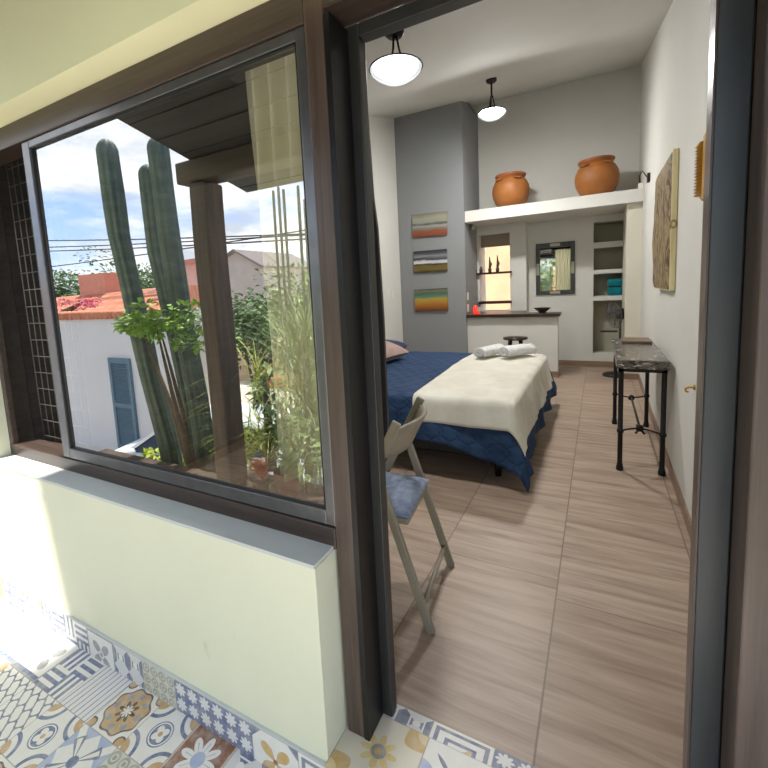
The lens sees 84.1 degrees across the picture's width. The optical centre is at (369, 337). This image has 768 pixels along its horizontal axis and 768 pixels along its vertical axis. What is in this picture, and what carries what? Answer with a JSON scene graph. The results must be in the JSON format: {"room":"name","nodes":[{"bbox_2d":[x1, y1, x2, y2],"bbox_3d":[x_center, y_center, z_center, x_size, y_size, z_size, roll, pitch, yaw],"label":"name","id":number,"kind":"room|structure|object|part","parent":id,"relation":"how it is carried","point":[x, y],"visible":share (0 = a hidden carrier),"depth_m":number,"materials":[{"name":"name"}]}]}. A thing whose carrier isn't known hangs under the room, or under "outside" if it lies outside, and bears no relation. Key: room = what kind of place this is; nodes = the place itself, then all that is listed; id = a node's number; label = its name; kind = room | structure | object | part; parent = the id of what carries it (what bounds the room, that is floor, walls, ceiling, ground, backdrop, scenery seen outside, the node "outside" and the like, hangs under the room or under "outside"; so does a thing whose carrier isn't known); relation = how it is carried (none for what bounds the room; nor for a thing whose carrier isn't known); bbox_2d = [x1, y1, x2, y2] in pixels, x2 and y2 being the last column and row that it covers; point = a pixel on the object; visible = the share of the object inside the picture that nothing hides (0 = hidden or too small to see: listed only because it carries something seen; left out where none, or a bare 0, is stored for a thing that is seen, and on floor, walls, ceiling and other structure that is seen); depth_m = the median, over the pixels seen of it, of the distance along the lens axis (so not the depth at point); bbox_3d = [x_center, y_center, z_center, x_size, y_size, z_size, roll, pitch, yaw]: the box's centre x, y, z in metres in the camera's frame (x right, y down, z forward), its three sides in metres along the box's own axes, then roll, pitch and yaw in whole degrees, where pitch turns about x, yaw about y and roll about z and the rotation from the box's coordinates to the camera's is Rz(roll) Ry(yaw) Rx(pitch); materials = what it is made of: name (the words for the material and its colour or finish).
{"room":"balcony","nodes":[
{"label":"balcony","id":0,"kind":"room"},
{"bbox_2d":[0,598,267,767],"bbox_3d":[-1.552,1.573,1.572,8.944,0.001,1.040,1,7,28],"label":"floor","id":1,"kind":"structure","parent":0,"point":[61,706],"depth_m":1.72,"materials":[{"name":"tile"}]},
{"bbox_2d":[0,0,268,127],"bbox_3d":[-1.314,-1.625,1.750,10.000,1.238,0.278,1,7,28],"label":"wall","id":2,"kind":"structure","parent":0,"point":[51,51],"depth_m":1.55,"materials":[{"name":"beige paint"}]},
{"bbox_2d":[0,380,347,760],"bbox_3d":[-2.875,0.226,2.849,6.245,2.518,0.278,1,7,28],"label":"wall","id":3,"kind":"structure","parent":0,"point":[259,633],"depth_m":1.61,"materials":[{"name":"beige paint"}]},
{"bbox_2d":[2,158,23,169],"bbox_3d":[-1.106,-1.100,2.465,1.820,0.100,1.020,1,7,28],"label":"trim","id":4,"kind":"structure","parent":3,"relation":"attached to","point":[20,161],"depth_m":2.46,"materials":[{"name":"brown wood"}]},
{"bbox_2d":[0,578,324,767],"bbox_3d":[-2.660,1.427,2.732,5.731,0.140,0.001,1,7,28],"label":"baseboard","id":5,"kind":"structure","parent":3,"relation":"attached to","point":[266,749],"depth_m":1.75,"materials":[{"name":"tile"}]},
{"bbox_2d":[0,574,325,766],"bbox_3d":[-2.006,1.359,2.376,4.243,0.008,0.010,1,7,28],"label":"trim","id":6,"kind":"structure","parent":3,"relation":"attached to","point":[308,754],"depth_m":1.69,"materials":[{"name":"paint"}]},
{"bbox_2d":[0,454,332,568],"bbox_3d":[-1.106,0.685,1.863,2.183,0.012,0.109,1,7,28],"label":"sill","id":7,"kind":"structure","parent":3,"relation":"attached to","point":[295,549],"depth_m":1.64,"materials":[{"name":"paint"}]},
{"bbox_2d":[0,0,336,549],"bbox_3d":[-1.091,-0.167,1.861,2.195,1.702,0.111,1,7,28],"label":"window","id":8,"kind":"structure","parent":3,"relation":"in","point":[171,194],"depth_m":1.58,"materials":[{"name":"brown wood"}]},
{"bbox_2d":[0,159,61,442],"bbox_3d":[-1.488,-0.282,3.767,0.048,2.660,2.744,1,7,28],"label":"window grille","id":9,"kind":"object","parent":8,"relation":"attached to","point":[5,200],"visible":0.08,"depth_m":2.60,"materials":[{"name":"black metal"}]},
{"bbox_2d":[369,116,402,342],"bbox_3d":[-0.659,-1.503,5.555,0.200,4.800,7.240,1,7,28],"label":"wall","id":10,"kind":"structure","parent":0,"point":[382,134],"depth_m":7.15,"materials":[{"name":"white paint"}]},
{"bbox_2d":[0,201,33,440],"bbox_3d":[-2.172,-0.186,2.495,0.050,1.685,0.142,1,7,28],"label":"trim","id":11,"kind":"structure","parent":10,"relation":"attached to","point":[8,314],"depth_m":2.54,"materials":[{"name":"black metal"}]},
{"bbox_2d":[325,704,536,767],"bbox_3d":[0.637,1.354,1.098,1.620,0.001,0.287,1,7,28],"label":"floor","id":12,"kind":"structure","parent":0,"point":[408,738],"depth_m":1.39,"materials":[{"name":"tile"}]},
{"bbox_2d":[394,101,478,352],"bbox_3d":[1.293,-1.698,7.737,1.175,4.500,1.057,1,7,28],"label":"wall","id":13,"kind":"structure","parent":0,"point":[436,149],"depth_m":7.23,"materials":[{"name":"paint"}]},
{"bbox_2d":[412,211,446,237],"bbox_3d":[1.020,-1.922,7.232,0.615,0.385,0.038,3,8,28],"label":"painting","id":14,"kind":"object","parent":13,"relation":"attached to","point":[426,224],"visible":1,"depth_m":7.21,"materials":[{"name":"paint"}]},
{"bbox_2d":[414,249,446,272],"bbox_3d":[1.043,-1.315,7.305,0.595,0.367,0.038,1,8,28],"label":"painting","id":15,"kind":"object","parent":13,"relation":"attached to","point":[429,260],"visible":1,"depth_m":7.28,"materials":[{"name":"paint"}]},
{"bbox_2d":[414,288,447,311],"bbox_3d":[1.069,-0.657,7.384,0.595,0.385,0.038,0,7,28],"label":"painting","id":16,"kind":"object","parent":13,"relation":"attached to","point":[425,299],"visible":1,"depth_m":7.36,"materials":[{"name":"paint"}]},
{"bbox_2d":[485,245,510,309],"bbox_3d":[3.173,-1.307,10.123,7.000,3.400,0.200,1,7,28],"label":"wall","id":17,"kind":"structure","parent":0,"point":[497,285],"depth_m":10.06,"materials":[{"name":"beige paint"}]},
{"bbox_2d":[467,316,558,370],"bbox_3d":[2.329,0.124,6.979,1.400,0.950,0.160,1,7,28],"label":"wall","id":18,"kind":"structure","parent":0,"point":[543,332],"depth_m":6.80,"materials":[{"name":"white paint"}]},
{"bbox_2d":[466,311,561,317],"bbox_3d":[2.439,-0.404,7.138,1.435,0.048,0.810,1,7,28],"label":"countertop","id":19,"kind":"structure","parent":18,"relation":"on","point":[482,313],"depth_m":6.87,"materials":[{"name":"brown wood"}]},
{"bbox_2d":[473,305,479,313],"bbox_3d":[1.813,-0.481,7.195,0.129,0.155,0.084,1,7,28],"label":"lantern","id":20,"kind":"object","parent":19,"relation":"on","point":[475,308],"visible":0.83,"depth_m":7.18,"materials":[{"name":"red plastic"}]},
{"bbox_2d":[534,307,550,312],"bbox_3d":[2.725,-0.435,6.711,0.198,0.082,0.198,-6,7,-23],"label":"bowl","id":21,"kind":"object","parent":19,"relation":"on","point":[539,309],"visible":0.98,"depth_m":6.66,"materials":[{"name":"brown metal"}]},
{"bbox_2d":[551,369,559,376],"bbox_3d":[2.358,0.551,7.024,1.417,0.090,0.200,1,7,28],"label":"baseboard","id":22,"kind":"structure","parent":18,"relation":"attached to","point":[554,373],"depth_m":6.63,"materials":[{"name":"brown wood"}]},
{"bbox_2d":[358,0,672,117],"bbox_3d":[1.171,-2.893,4.370,4.520,2.180,7.250,1,7,28],"label":"ceiling","id":23,"kind":"structure","parent":0,"point":[528,45],"depth_m":4.04,"materials":[{"name":"white paint"}]},
{"bbox_2d":[369,29,422,85],"bbox_3d":[0.172,-1.894,2.845,0.364,0.352,0.364,1,7,28],"label":"pendant lamp","id":24,"kind":"object","parent":23,"relation":"hanging from","point":[393,69],"visible":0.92,"depth_m":2.78,"materials":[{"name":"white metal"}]},
{"bbox_3d":[0.179,-1.763,2.860,0.348,0.088,0.348,1,7,28],"label":"lamp shade","id":25,"kind":"part","parent":24,"relation":"part of","materials":[{"name":"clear glass"}]},
{"bbox_3d":[0.166,-1.913,2.830,0.143,0.192,0.135,1,7,28],"label":"arm","id":26,"kind":"part","parent":24,"relation":"part of","materials":[{"name":"black metal"}]},
{"bbox_2d":[477,77,506,121],"bbox_3d":[1.531,-2.996,5.335,0.364,0.512,0.364,1,7,28],"label":"pendant lamp","id":27,"kind":"object","parent":23,"relation":"hanging from","point":[489,114],"visible":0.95,"depth_m":5.28,"materials":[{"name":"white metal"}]},
{"bbox_3d":[1.528,-2.936,5.329,0.143,0.192,0.135,1,7,28],"label":"arm","id":28,"kind":"part","parent":27,"relation":"part of","materials":[{"name":"black metal"}]},
{"bbox_3d":[1.541,-2.786,5.358,0.348,0.088,0.348,1,7,28],"label":"lamp shade","id":29,"kind":"part","parent":27,"relation":"part of","materials":[{"name":"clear glass"}]},
{"bbox_2d":[385,366,690,767],"bbox_3d":[1.552,0.950,5.154,4.520,0.200,7.765,1,7,28],"label":"floor","id":30,"kind":"structure","parent":0,"point":[560,616],"depth_m":2.04,"materials":[{"name":"brown wood"}]},
{"bbox_2d":[384,396,454,633],"bbox_3d":[0.053,0.799,2.130,0.634,0.944,0.492,0,7,21],"label":"folding chair","id":31,"kind":"object","parent":30,"relation":"on","point":[405,492],"visible":0.52,"depth_m":1.96,"materials":[{"name":"grey paint"}]},
{"bbox_3d":[-0.080,0.825,1.962,0.508,0.944,0.022,0,7,21],"label":"post","id":32,"kind":"part","parent":31,"relation":"part of","materials":[{"name":"grey paint"}]},
{"bbox_3d":[0.069,0.774,2.344,0.508,0.944,0.022,0,7,21],"label":"post","id":33,"kind":"part","parent":31,"relation":"part of","materials":[{"name":"grey paint"}]},
{"bbox_3d":[0.195,0.436,2.027,0.149,0.157,0.417,0,7,21],"label":"backrest","id":34,"kind":"part","parent":31,"relation":"part of","materials":[{"name":"grey paint"}]},
{"bbox_2d":[386,472,428,518],"bbox_3d":[0.051,0.755,2.125,0.419,0.046,0.399,0,7,21],"label":"seat cushion","id":35,"kind":"object","parent":31,"relation":"on","point":[405,491],"depth_m":2.05,"materials":[{"name":"blue fabric"}]},
{"bbox_3d":[0.143,0.916,1.857,0.270,0.758,0.022,0,7,21],"label":"leg","id":36,"kind":"part","parent":31,"relation":"part of","materials":[{"name":"grey paint"}]},
{"bbox_3d":[0.052,0.786,2.129,0.400,0.044,0.380,0,7,21],"label":"seat","id":37,"kind":"part","parent":31,"relation":"part of","materials":[{"name":"grey paint"}]},
{"bbox_3d":[0.312,0.858,2.291,0.270,0.758,0.022,0,7,21],"label":"leg","id":38,"kind":"part","parent":31,"relation":"part of","materials":[{"name":"grey paint"}]},
{"bbox_2d":[384,432,501,476],"bbox_3d":[0.471,0.648,4.763,2.500,0.595,2.230,1,7,28],"label":"bed","id":39,"kind":"object","parent":30,"relation":"on","point":[420,444],"visible":0.07,"depth_m":3.48,"materials":[{"name":"black wood"}]},
{"bbox_2d":[384,351,556,491],"bbox_3d":[0.546,0.628,4.686,2.669,0.611,2.538,1,7,28],"label":"bedspread","id":40,"kind":"object","parent":39,"relation":"on","point":[407,374],"visible":0.34,"depth_m":3.47,"materials":[{"name":"blue fabric"}]},
{"bbox_2d":[386,339,407,347],"bbox_3d":[0.208,0.110,5.784,0.546,0.183,0.500,-1,7,14],"label":"pillow","id":41,"kind":"object","parent":40,"relation":"on","point":[398,343],"visible":0.18,"depth_m":5.76,"materials":[{"name":"blue fabric"}]},
{"bbox_2d":[386,341,408,361],"bbox_3d":[0.000,0.150,5.124,0.604,0.276,0.850,2,8,36],"label":"pillow","id":42,"kind":"object","parent":40,"relation":"on","point":[393,351],"visible":0.18,"depth_m":5.11,"materials":[{"name":"pink fabric"}]},
{"bbox_2d":[412,353,552,456],"bbox_3d":[1.228,0.518,4.248,0.958,0.394,2.308,1,7,28],"label":"throw blanket","id":43,"kind":"object","parent":40,"relation":"on","point":[493,392],"visible":0.94,"depth_m":3.51,"materials":[{"name":"beige fabric"}]},
{"bbox_2d":[473,344,503,357],"bbox_3d":[1.421,0.148,5.046,0.434,0.118,0.179,-8,8,-40],"label":"rolled towel","id":44,"kind":"object","parent":43,"relation":"on","point":[489,350],"visible":0.86,"depth_m":4.93,"materials":[{"name":"white fabric"}]},
{"bbox_2d":[499,343,536,356],"bbox_3d":[1.714,0.141,4.933,0.414,0.126,0.192,-6,7,-23],"label":"rolled towel","id":45,"kind":"object","parent":43,"relation":"on","point":[519,349],"visible":1,"depth_m":4.86,"materials":[{"name":"white fabric"}]},
{"bbox_3d":[1.009,1.002,3.339,0.068,0.160,0.068,1,7,28],"label":"leg","id":46,"kind":"part","parent":39,"relation":"part of","materials":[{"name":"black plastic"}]},
{"bbox_2d":[503,336,527,344],"bbox_3d":[2.185,0.328,6.365,0.355,0.702,0.355,0,7,21],"label":"stool","id":47,"kind":"object","parent":30,"relation":"on","point":[510,339],"visible":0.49,"depth_m":6.24,"materials":[{"name":"brown wood"}]},
{"bbox_3d":[2.168,0.002,6.328,0.356,0.045,0.356,1,7,28],"label":"seat","id":48,"kind":"part","parent":47,"relation":"part of","materials":[{"name":"brown wood"}]},
{"bbox_2d":[600,302,623,377],"bbox_3d":[3.741,0.019,6.486,0.360,1.129,0.389,-8,8,-39],"label":"pedestal fan","id":49,"kind":"object","parent":30,"relation":"on","point":[619,313],"visible":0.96,"depth_m":6.44,"materials":[{"name":"black plastic"}]},
{"bbox_3d":[3.823,-0.362,6.445,0.161,0.176,0.170,-3,6,1],"label":"motor","id":50,"kind":"part","parent":49,"relation":"part of","materials":[{"name":"black plastic"}]},
{"bbox_2d":[622,202,642,373],"bbox_3d":[3.999,-0.697,6.508,0.194,2.520,0.907,1,7,28],"label":"wall pier","id":51,"kind":"object","parent":30,"relation":"on","point":[633,212],"visible":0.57,"depth_m":6.09,"materials":[{"name":"paint"}]},
{"bbox_2d":[624,373,637,379],"bbox_3d":[3.840,0.565,6.245,0.195,0.090,0.012,1,7,28],"label":"baseboard","id":52,"kind":"object","parent":51,"relation":"attached to","point":[633,376],"visible":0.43,"depth_m":6.24,"materials":[{"name":"brown wood"}]},
{"bbox_2d":[611,339,669,476],"bbox_3d":[2.340,0.525,3.756,0.342,0.878,1.312,1,7,28],"label":"console table","id":53,"kind":"object","parent":30,"relation":"on","point":[628,357],"visible":0.98,"depth_m":3.29,"materials":[{"name":"stone"}]},
{"bbox_3d":[2.510,0.494,4.351,0.050,0.790,0.049,1,7,28],"label":"leg","id":54,"kind":"part","parent":53,"relation":"part of","materials":[{"name":"black metal"}]},
{"bbox_3d":[1.944,0.642,3.298,0.050,0.790,0.049,1,7,28],"label":"leg","id":55,"kind":"part","parent":53,"relation":"part of","materials":[{"name":"black metal"}]},
{"bbox_2d":[620,337,651,343],"bbox_3d":[2.555,0.024,4.087,0.240,0.022,0.300,1,7,28],"label":"wooden board","id":56,"kind":"object","parent":53,"relation":"on","point":[639,340],"visible":1,"depth_m":4.02,"materials":[{"name":"brown wood"}]},
{"bbox_3d":[2.328,0.168,3.714,0.310,0.029,1.240,1,7,28],"label":"frame","id":57,"kind":"part","parent":53,"relation":"part of","materials":[{"name":"black metal"}]},
{"bbox_3d":[2.751,0.496,4.221,0.050,0.790,0.049,1,7,28],"label":"leg","id":58,"kind":"part","parent":53,"relation":"part of","materials":[{"name":"black metal"}]},
{"bbox_3d":[2.185,0.644,3.169,0.050,0.790,0.049,1,7,28],"label":"leg","id":59,"kind":"part","parent":53,"relation":"part of","materials":[{"name":"black metal"}]},
{"bbox_2d":[471,64,640,360],"bbox_3d":[2.769,-1.911,7.632,3.870,4.800,0.200,1,7,28],"label":"wall","id":60,"kind":"structure","parent":0,"point":[544,134],"depth_m":7.18,"materials":[{"name":"white paint"}]},
{"bbox_2d":[476,222,528,311],"bbox_3d":[2.407,-0.792,7.694,0.845,2.600,0.307,1,7,28],"label":"wall niche","id":61,"kind":"object","parent":60,"relation":"in","point":[519,277],"depth_m":7.48,"materials":[{"name":"white paint"}]},
{"bbox_2d":[476,271,511,274],"bbox_3d":[2.239,-1.162,7.637,0.625,0.035,0.220,1,7,28],"label":"shelf","id":62,"kind":"object","parent":61,"relation":"attached to","point":[501,272],"visible":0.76,"depth_m":7.54,"materials":[{"name":"brown wood"}]},
{"bbox_2d":[488,257,491,271],"bbox_3d":[2.163,-1.317,7.656,0.071,0.275,0.072,-6,7,-28],"label":"figurine","id":63,"kind":"object","parent":62,"relation":"on","point":[490,262],"visible":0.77,"depth_m":7.64,"materials":[{"name":"black"}]},
{"bbox_2d":[495,255,499,271],"bbox_3d":[2.281,-1.326,7.591,0.071,0.295,0.072,-6,7,-28],"label":"figurine","id":64,"kind":"object","parent":62,"relation":"on","point":[497,268],"visible":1,"depth_m":7.58,"materials":[{"name":"black"}]},
{"bbox_3d":[2.278,-0.645,7.700,0.585,0.050,0.160,1,7,28],"label":"window rail","id":65,"kind":"part","parent":61,"relation":"part of","materials":[{"name":"brown wood"}]},
{"bbox_2d":[465,188,643,226],"bbox_3d":[2.898,-2.039,6.854,2.481,0.175,1.007,1,7,28],"label":"shelf","id":66,"kind":"object","parent":60,"relation":"attached to","point":[610,202],"depth_m":6.50,"materials":[{"name":"white paint"}]},
{"bbox_2d":[492,171,529,206],"bbox_3d":[2.296,-2.372,6.921,0.582,0.532,0.582,1,7,28],"label":"clay pot","id":67,"kind":"object","parent":66,"relation":"on","point":[510,188],"visible":0.88,"depth_m":6.71,"materials":[{"name":"ceramic"}]},
{"bbox_2d":[574,155,619,195],"bbox_3d":[3.381,-2.367,6.338,0.594,0.553,0.594,1,7,28],"label":"clay pot","id":68,"kind":"object","parent":66,"relation":"on","point":[597,174],"visible":0.81,"depth_m":6.13,"materials":[{"name":"ceramic"}]},
{"bbox_2d":[638,170,646,187],"bbox_3d":[3.542,-2.092,5.506,0.060,0.212,0.872,1,7,28],"label":"wall lamp","id":69,"kind":"object","parent":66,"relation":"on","point":[640,185],"visible":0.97,"depth_m":5.84,"materials":[{"name":"white plastic"}]},
{"bbox_2d":[536,241,574,294],"bbox_3d":[3.208,-1.197,7.359,0.620,0.890,0.040,1,7,28],"label":"mirror","id":70,"kind":"object","parent":60,"relation":"attached to","point":[555,261],"visible":1,"depth_m":7.35,"materials":[{"name":"mirror"}]},
{"bbox_3d":[3.212,-1.191,7.367,0.490,0.735,0.016,1,7,28],"label":"glass","id":71,"kind":"part","parent":70,"relation":"part of","materials":[{"name":"white mirror"}]},
{"bbox_2d":[559,360,612,367],"bbox_3d":[3.547,0.441,7.421,1.445,0.100,0.015,1,7,28],"label":"baseboard","id":72,"kind":"structure","parent":60,"relation":"attached to","point":[561,362],"depth_m":7.32,"materials":[{"name":"brown wood"}]},
{"bbox_2d":[593,221,622,351],"bbox_3d":[4.087,-0.852,7.301,0.515,2.260,0.200,1,7,28],"label":"wall niche","id":73,"kind":"object","parent":60,"relation":"in","point":[604,258],"visible":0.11,"depth_m":7.36,"materials":[{"name":"paint"}]},
{"bbox_2d":[607,287,621,295],"bbox_3d":[4.110,-0.784,7.135,0.225,0.140,0.285,1,7,28],"label":"folded towel","id":74,"kind":"object","parent":60,"relation":"on","point":[611,291],"visible":0.86,"depth_m":7.02,"materials":[{"name":"teal fabric"}]},
{"bbox_2d":[607,279,621,286],"bbox_3d":[4.103,-0.923,7.119,0.225,0.130,0.285,1,7,28],"label":"folded towel","id":75,"kind":"object","parent":74,"relation":"on","point":[611,282],"visible":0.94,"depth_m":7.00,"materials":[{"name":"teal fabric"}]},
{"bbox_2d":[600,330,616,331],"bbox_3d":[3.652,-0.100,6.500,0.230,0.020,0.080,1,7,28],"label":"shelf","id":76,"kind":"object","parent":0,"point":[600,330],"depth_m":6.50,"materials":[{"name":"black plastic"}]},
{"bbox_2d":[639,0,710,519],"bbox_3d":[2.791,-1.476,3.783,0.300,4.800,7.104,1,7,29],"label":"wall","id":77,"kind":"structure","parent":0,"point":[674,69],"depth_m":2.99,"materials":[{"name":"white paint"}]},
{"bbox_2d":[647,173,649,182],"bbox_3d":[3.279,-1.881,5.003,0.030,0.100,0.090,1,7,28],"label":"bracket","id":78,"kind":"object","parent":77,"relation":"attached to","point":[648,174],"visible":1,"depth_m":4.97,"materials":[{"name":"black plastic"}]},
{"bbox_2d":[638,374,690,539],"bbox_3d":[2.507,0.927,3.644,0.012,0.090,5.900,1,7,29],"label":"baseboard","id":79,"kind":"structure","parent":77,"relation":"attached to","point":[684,510],"depth_m":3.01,"materials":[{"name":"brown tile"}]},
{"bbox_2d":[652,148,678,290],"bbox_3d":[2.421,-0.905,3.511,0.072,1.005,1.004,1,7,28],"label":"carved panel","id":80,"kind":"object","parent":77,"relation":"attached to","point":[666,184],"visible":1,"depth_m":3.17,"materials":[{"name":"grey wood"}]},
{"bbox_2d":[666,409,667,427],"bbox_3d":[2.395,0.649,3.431,0.008,0.140,0.090,1,7,28],"label":"power outlet","id":81,"kind":"object","parent":77,"relation":"attached to","point":[666,409],"visible":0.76,"depth_m":3.41,"materials":[{"name":"white plastic"}]},
{"bbox_2d":[684,385,695,392],"bbox_3d":[1.816,0.288,2.416,0.050,0.050,0.032,1,7,28],"label":"wall hook","id":82,"kind":"object","parent":77,"relation":"attached to","point":[693,386],"visible":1,"depth_m":2.41,"materials":[{"name":"gold metal"}]},
{"bbox_2d":[693,133,705,200],"bbox_3d":[1.696,-0.856,2.171,0.045,0.320,0.220,1,7,28],"label":"gilded ornament","id":83,"kind":"object","parent":77,"relation":"attached to","point":[699,190],"visible":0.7,"depth_m":2.17,"materials":[{"name":"gold metal"}]},
{"bbox_3d":[1.702,-0.856,2.168,0.030,0.320,0.220,1,7,28],"label":"frame","id":84,"kind":"part","parent":83,"relation":"part of","materials":[{"name":"gold metal"}]},
{"bbox_3d":[2.067,0.275,0.198,2.540,2.522,0.278,1,7,28],"label":"wall","id":85,"kind":"structure","parent":0,"visible":0},
{"bbox_2d":[303,0,767,767],"bbox_3d":[0.450,0.250,1.145,1.205,2.522,0.207,1,7,28],"label":"door","id":86,"kind":"structure","parent":85,"relation":"in","point":[726,708],"depth_m":1.03,"materials":[{"name":"brown wood"}]},
{"bbox_3d":[-0.081,0.171,1.361,0.065,2.362,0.103,1,7,28],"label":"post","id":87,"kind":"part","parent":86,"relation":"part of","materials":[{"name":"brown wood"}]},
{"bbox_3d":[-0.041,0.221,1.345,0.019,2.262,0.103,1,7,28],"label":"post","id":88,"kind":"part","parent":86,"relation":"part of","materials":[{"name":"black wood"}]},
{"bbox_3d":[0.349,0.210,1.218,0.958,2.275,0.043,1,7,28],"label":"frame","id":89,"kind":"part","parent":86,"relation":"part of","materials":[{"name":"black metal"}]},
{"bbox_3d":[0.876,0.304,0.865,0.188,2.435,0.103,1,7,28],"label":"post","id":90,"kind":"part","parent":86,"relation":"part of","materials":[{"name":"brown wood"}]}
]}

